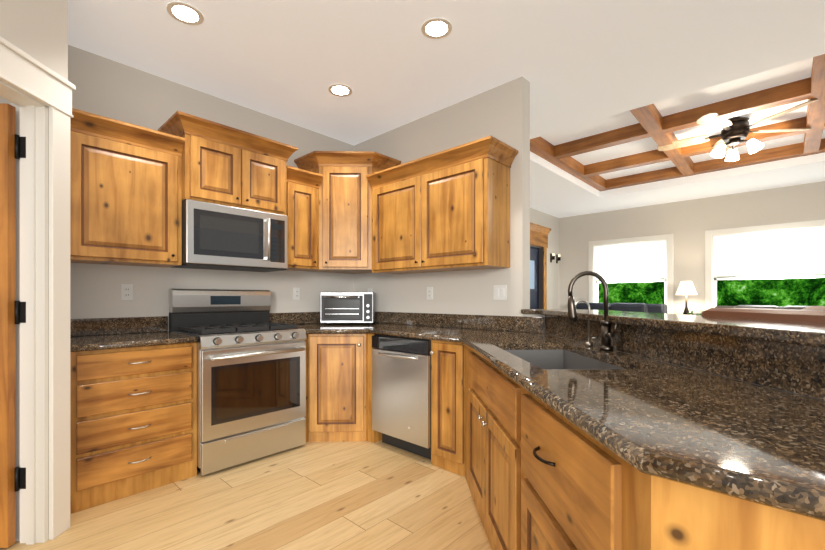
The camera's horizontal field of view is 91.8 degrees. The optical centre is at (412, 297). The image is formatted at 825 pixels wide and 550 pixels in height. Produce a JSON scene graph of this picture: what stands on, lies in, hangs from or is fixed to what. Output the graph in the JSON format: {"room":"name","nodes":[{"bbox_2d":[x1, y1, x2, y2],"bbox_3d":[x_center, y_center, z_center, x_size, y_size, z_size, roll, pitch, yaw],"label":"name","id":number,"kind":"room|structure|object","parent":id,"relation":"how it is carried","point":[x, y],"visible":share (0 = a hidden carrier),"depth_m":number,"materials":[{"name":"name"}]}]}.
{"room":"kitchen","nodes":[
{"label":"kitchen","id":0,"kind":"room"},
{"bbox_2d":[0,0,67,540],"bbox_3d":[-1.775,-0.247,-0.058,0.175,2.830,4.200,0,0,-2],"label":"wall","id":1,"kind":"structure","parent":0,"point":[37,30],"depth_m":1.92,"materials":[{"name":"beige paint"}]},
{"bbox_2d":[0,103,25,547],"bbox_3d":[-2.255,0.128,1.867,0.890,2.060,0.050,0,0,-2],"label":"kitchen door","id":2,"kind":"structure","parent":1,"relation":"in","point":[12,312],"depth_m":1.86,"materials":[{"name":"brown wood"}]},
{"bbox_2d":[0,36,75,544],"bbox_3d":[-1.728,0.039,-0.052,0.149,2.258,4.208,0,0,-2],"label":"trim","id":3,"kind":"structure","parent":1,"relation":"attached to","point":[33,88],"depth_m":1.91,"materials":[{"name":"white wood"}]},
{"bbox_2d":[0,440,491,549],"bbox_3d":[1.514,1.198,1.465,7.900,0.060,12.700,0,0,43],"label":"floor","id":4,"kind":"structure","parent":0,"point":[364,495],"depth_m":2.20,"materials":[{"name":"brown wood"}]},
{"bbox_2d":[70,339,197,513],"bbox_3d":[-1.855,0.731,2.595,0.628,0.875,0.647,0,0,43],"label":"base cabinet","id":5,"kind":"object","parent":4,"relation":"on","point":[133,410],"depth_m":2.35,"materials":[{"name":"brown wood"}]},
{"bbox_2d":[70,331,197,350],"bbox_3d":[-1.858,0.272,2.589,0.630,0.038,0.658,0,0,43],"label":"countertop","id":6,"kind":"structure","parent":5,"relation":"on","point":[77,342],"depth_m":2.50,"materials":[{"name":"brown stone"}]},
{"bbox_2d":[169,289,306,474],"bbox_3d":[-1.320,0.549,3.072,0.723,1.238,0.775,0,0,43],"label":"range","id":7,"kind":"object","parent":4,"relation":"on","point":[251,382],"visible":0.94,"depth_m":2.89,"materials":[{"name":"silver metal"}]},
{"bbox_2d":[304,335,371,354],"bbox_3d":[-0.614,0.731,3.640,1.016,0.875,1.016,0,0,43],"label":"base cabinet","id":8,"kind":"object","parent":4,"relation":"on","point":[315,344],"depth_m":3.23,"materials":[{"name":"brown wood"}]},
{"bbox_2d":[372,335,430,459],"bbox_3d":[0.087,0.732,3.204,0.598,0.872,0.663,0,0,43],"label":"dishwasher","id":9,"kind":"object","parent":4,"relation":"on","point":[401,392],"visible":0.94,"depth_m":2.97,"materials":[{"name":"silver metal"}]},
{"bbox_2d":[304,387,824,549],"bbox_3d":[0.716,0.730,1.456,2.086,0.876,1.574,0,0,43],"label":"base cabinet","id":10,"kind":"object","parent":4,"relation":"on","point":[525,498],"depth_m":0.96,"materials":[{"name":"brown wood"}]},
{"bbox_2d":[284,323,689,370],"bbox_3d":[0.151,0.272,2.864,3.194,0.038,1.108,0,0,43],"label":"countertop","id":11,"kind":"structure","parent":10,"relation":"on","point":[357,338],"depth_m":2.26,"materials":[{"name":"brown stone"}]},
{"bbox_2d":[320,292,374,324],"bbox_3d":[-0.623,0.097,3.893,0.500,0.310,0.348,0,0,-2],"label":"toaster oven","id":12,"kind":"object","parent":11,"relation":"on","point":[347,307],"visible":1,"depth_m":3.75,"materials":[{"name":"silver metal"}]},
{"bbox_2d":[290,309,824,382],"bbox_3d":[1.071,0.100,1.558,2.322,0.035,2.087,0,0,43],"label":"bar backsplash","id":13,"kind":"structure","parent":10,"relation":"on","point":[785,349],"depth_m":1.74,"materials":[{"name":"brown stone"}]},
{"bbox_2d":[566,271,609,314],"bbox_3d":[0.889,0.062,1.963,0.259,0.383,0.274,0,0,43],"label":"faucet","id":14,"kind":"object","parent":13,"relation":"on","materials":[{"name":"metal"}]},
{"bbox_2d":[306,343,824,522],"bbox_3d":[0.620,0.272,1.376,2.112,0.038,1.384,0,0,43],"label":"countertop","id":15,"kind":"structure","parent":10,"relation":"on","point":[762,446],"depth_m":0.98,"materials":[{"name":"brown stone"}]},
{"bbox_2d":[576,303,666,313],"bbox_3d":[3.502,0.628,7.152,1.650,1.080,0.950,0,0,43],"label":"sofa","id":16,"kind":"object","parent":4,"relation":"on","point":[649,308],"visible":0.15,"depth_m":6.94,"materials":[{"name":"grey fabric"}]},
{"bbox_2d":[715,305,808,308],"bbox_3d":[5.363,0.638,5.417,2.100,1.060,0.950,0,0,43],"label":"sofa","id":17,"kind":"object","parent":4,"relation":"on","point":[770,307],"visible":0.06,"depth_m":5.77,"materials":[{"name":"fabric"}]},
{"bbox_2d":[701,306,824,322],"bbox_3d":[1.911,0.601,0.813,0.950,1.135,2.350,0,0,-2],"label":"leather sofa","id":18,"kind":"object","parent":4,"relation":"on","point":[812,314],"visible":0.12,"depth_m":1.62,"materials":[{"name":"brown leather"}]},
{"bbox_3d":[4.447,0.868,6.428,0.520,0.600,0.520,0,0,43],"label":"end table","id":19,"kind":"object","parent":4,"relation":"on","visible":0},
{"bbox_2d":[676,281,696,314],"bbox_3d":[4.465,0.147,6.521,0.300,0.840,0.300,0,0,43],"label":"table lamp","id":20,"kind":"object","parent":19,"relation":"on","point":[685,288],"visible":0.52,"depth_m":6.45,"materials":[{"name":"white fabric"}]},
{"bbox_2d":[687,309,701,314],"bbox_3d":[4.468,0.368,6.250,0.283,0.398,0.306,0,0,43],"label":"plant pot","id":21,"kind":"object","parent":19,"relation":"on","point":[697,311],"visible":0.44,"depth_m":6.21,"materials":[{"name":"white ceramic"}]},
{"bbox_2d":[0,45,558,330],"bbox_3d":[0.312,-0.247,5.484,0.140,2.830,8.460,0,0,43],"label":"wall","id":22,"kind":"structure","parent":0,"point":[109,88],"depth_m":3.05,"materials":[{"name":"beige paint"}]},
{"bbox_2d":[70,124,182,267],"bbox_3d":[-1.962,-0.627,2.693,0.338,0.790,0.646,0,0,43],"label":"upper cabinet","id":23,"kind":"object","parent":22,"relation":"attached to","point":[132,187],"depth_m":2.57,"materials":[{"name":"brown wood"}]},
{"bbox_2d":[121,284,132,299],"bbox_3d":[-2.037,-0.042,2.856,0.008,0.116,0.070,0,0,43],"label":"electrical outlet","id":24,"kind":"object","parent":22,"relation":"attached to","point":[126,291],"visible":1,"depth_m":2.85,"materials":[{"name":"white plastic"}]},
{"bbox_2d":[70,312,319,334],"bbox_3d":[-1.476,0.195,3.446,0.020,0.114,2.432,0,0,43],"label":"backsplash","id":25,"kind":"structure","parent":22,"relation":"attached to","point":[123,326],"depth_m":2.85,"materials":[{"name":"brown stone"}]},
{"bbox_2d":[166,124,245,207],"bbox_3d":[-1.585,-0.932,3.053,0.398,0.480,0.388,0,0,43],"label":"upper cabinet","id":26,"kind":"object","parent":22,"relation":"attached to","point":[213,167],"depth_m":2.90,"materials":[{"name":"brown wood"}]},
{"bbox_2d":[171,199,287,271],"bbox_3d":[-1.434,-0.461,3.177,0.449,0.457,0.772,0,0,43],"label":"microwave","id":27,"kind":"object","parent":26,"relation":"attached to","point":[218,237],"visible":0.98,"depth_m":3.01,"materials":[{"name":"silver metal"}]},
{"bbox_2d":[243,144,289,215],"bbox_3d":[-1.320,-0.932,3.336,0.398,0.480,0.388,0,0,43],"label":"upper cabinet","id":28,"kind":"object","parent":22,"relation":"attached to","point":[267,172],"depth_m":3.21,"materials":[{"name":"brown wood"}]},
{"bbox_2d":[293,288,299,299],"bbox_3d":[-1.113,-0.042,3.847,0.008,0.116,0.070,0,0,43],"label":"electrical outlet","id":29,"kind":"object","parent":22,"relation":"attached to","point":[296,293],"visible":1,"depth_m":3.84,"materials":[{"name":"white plastic"}]},
{"bbox_2d":[286,176,317,271],"bbox_3d":[-1.087,-0.642,3.631,0.338,0.760,0.355,0,0,43],"label":"upper cabinet","id":30,"kind":"object","parent":22,"relation":"attached to","point":[303,218],"depth_m":3.52,"materials":[{"name":"brown wood"}]},
{"bbox_2d":[318,151,369,159],"bbox_3d":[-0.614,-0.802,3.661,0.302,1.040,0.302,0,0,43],"label":"crown molding","id":31,"kind":"structure","parent":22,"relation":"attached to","point":[322,155],"depth_m":3.61,"materials":[{"name":"brown wood"}]},
{"bbox_2d":[298,152,397,273],"bbox_3d":[-0.623,-0.747,3.893,0.658,0.970,0.658,0,0,43],"label":"upper cabinet","id":32,"kind":"object","parent":22,"relation":"attached to","point":[343,180],"depth_m":3.65,"materials":[{"name":"brown wood"}]},
{"bbox_2d":[530,246,538,308],"bbox_3d":[2.152,0.093,7.501,0.051,2.140,0.896,0,0,43],"label":"front door","id":33,"kind":"structure","parent":22,"relation":"in","point":[534,277],"depth_m":7.67,"materials":[{"name":"blue"}]},
{"bbox_2d":[530,222,550,308],"bbox_3d":[2.203,-0.097,7.454,0.220,2.530,1.300,0,0,43],"label":"trim","id":34,"kind":"structure","parent":22,"relation":"attached to","point":[539,235],"depth_m":7.75,"materials":[{"name":"brown wood"}]},
{"bbox_2d":[550,253,554,262],"bbox_3d":[2.802,-0.802,7.990,0.082,0.180,0.060,0,0,43],"label":"sconce","id":35,"kind":"object","parent":22,"relation":"attached to","point":[552,256],"visible":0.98,"depth_m":7.99,"materials":[{"name":"black metal"}]},
{"bbox_2d":[556,254,560,262],"bbox_3d":[2.993,-0.802,8.194,0.082,0.180,0.060,0,0,43],"label":"sconce","id":36,"kind":"object","parent":22,"relation":"attached to","point":[558,257],"visible":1,"depth_m":8.19,"materials":[{"name":"black metal"}]},
{"bbox_2d":[354,76,529,315],"bbox_3d":[0.133,-0.247,3.724,2.000,2.830,0.120,0,0,43],"label":"wall","id":37,"kind":"structure","parent":0,"point":[501,112],"depth_m":3.30,"materials":[{"name":"beige paint"}]},
{"bbox_2d":[375,311,409,314],"bbox_3d":[0.149,0.195,3.610,2.174,0.114,0.020,0,0,43],"label":"backsplash","id":38,"kind":"structure","parent":37,"relation":"attached to","point":[376,312],"depth_m":3.93,"materials":[{"name":"brown stone"}]},
{"bbox_2d":[366,172,426,273],"bbox_3d":[-0.046,-0.627,3.574,0.619,0.790,0.338,0,0,43],"label":"upper cabinet","id":39,"kind":"object","parent":37,"relation":"attached to","point":[394,201],"depth_m":3.45,"materials":[{"name":"brown wood"}]},
{"bbox_2d":[427,287,432,299],"bbox_3d":[0.155,-0.042,3.615,0.070,0.116,0.008,0,0,43],"label":"electrical outlet","id":40,"kind":"object","parent":37,"relation":"attached to","point":[429,293],"visible":1,"depth_m":3.61,"materials":[{"name":"white plastic"}]},
{"bbox_2d":[418,152,511,271],"bbox_3d":[0.407,-0.627,3.151,0.619,0.790,0.338,0,0,43],"label":"upper cabinet","id":41,"kind":"object","parent":37,"relation":"attached to","point":[464,202],"depth_m":2.99,"materials":[{"name":"brown wood"}]},
{"bbox_2d":[493,285,506,299],"bbox_3d":[0.681,-0.042,3.123,0.115,0.116,0.009,0,0,43],"label":"light switch","id":42,"kind":"object","parent":37,"relation":"attached to","point":[499,292],"visible":1,"depth_m":3.12,"materials":[{"name":"white plastic"}]},
{"bbox_2d":[68,0,824,217],"bbox_3d":[1.514,-1.832,1.465,7.900,0.340,12.700,0,0,43],"label":"ceiling","id":43,"kind":"structure","parent":0,"point":[585,68],"depth_m":2.81,"materials":[{"name":"white paint"}]},
{"bbox_2d":[166,1,203,24],"bbox_3d":[-1.325,-1.659,2.335,0.190,0.005,0.190,0,0,43],"label":"recessed light","id":44,"kind":"object","parent":43,"relation":"in","point":[185,13],"visible":1,"depth_m":2.33,"materials":[{"name":"white"}]},
{"bbox_2d":[328,84,351,96],"bbox_3d":[-0.577,-1.659,3.196,0.190,0.005,0.190,0,0,43],"label":"recessed light","id":45,"kind":"object","parent":43,"relation":"in","point":[341,90],"visible":1,"depth_m":3.19,"materials":[{"name":"white"}]},
{"bbox_2d":[421,18,451,38],"bbox_3d":[0.149,-1.659,2.465,0.190,0.005,0.190,0,0,43],"label":"recessed light","id":46,"kind":"object","parent":43,"relation":"in","point":[436,28],"visible":1,"depth_m":2.46,"materials":[{"name":"white"}]},
{"bbox_2d":[657,99,816,160],"bbox_3d":[3.374,-1.694,4.269,1.326,0.411,1.364,0,0,43],"label":"ceiling fan","id":47,"kind":"object","parent":43,"relation":"hanging from","point":[735,131],"visible":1,"depth_m":4.16,"materials":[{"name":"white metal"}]},
{"bbox_2d":[523,314,823,400],"bbox_3d":[1.003,0.643,1.698,0.267,1.049,2.779,0,0,-2],"label":"wall","id":48,"kind":"structure","parent":0,"point":[531,315],"depth_m":1.70,"materials":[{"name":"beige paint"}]},
{"bbox_2d":[559,181,824,314],"bbox_3d":[5.688,-0.247,5.941,7.900,2.830,0.140,0,0,43],"label":"wall","id":49,"kind":"structure","parent":0,"point":[687,224],"depth_m":6.80,"materials":[{"name":"beige paint"}]},
{"bbox_2d":[588,234,672,313],"bbox_3d":[4.019,-0.352,7.436,1.460,1.520,0.150,0,0,43],"label":"window","id":50,"kind":"structure","parent":49,"relation":"in","point":[623,259],"depth_m":7.36,"materials":[{"name":"white fabric"}]},
{"bbox_2d":[705,220,824,309],"bbox_3d":[5.514,-0.352,6.041,1.810,1.520,0.150,0,0,43],"label":"window","id":51,"kind":"structure","parent":49,"relation":"in","point":[783,249],"depth_m":6.13,"materials":[{"name":"white fabric"}]},
{"label":"outside","id":52,"kind":"structure","parent":0,"visible":0},
{"bbox_2d":[598,274,824,305],"bbox_3d":[6.658,-0.582,7.189,9.593,5.500,1.601,0,0,43],"label":"trees","id":53,"kind":"object","parent":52,"point":[796,292],"depth_m":7.26,"materials":[{"name":"green plant"}]}
]}

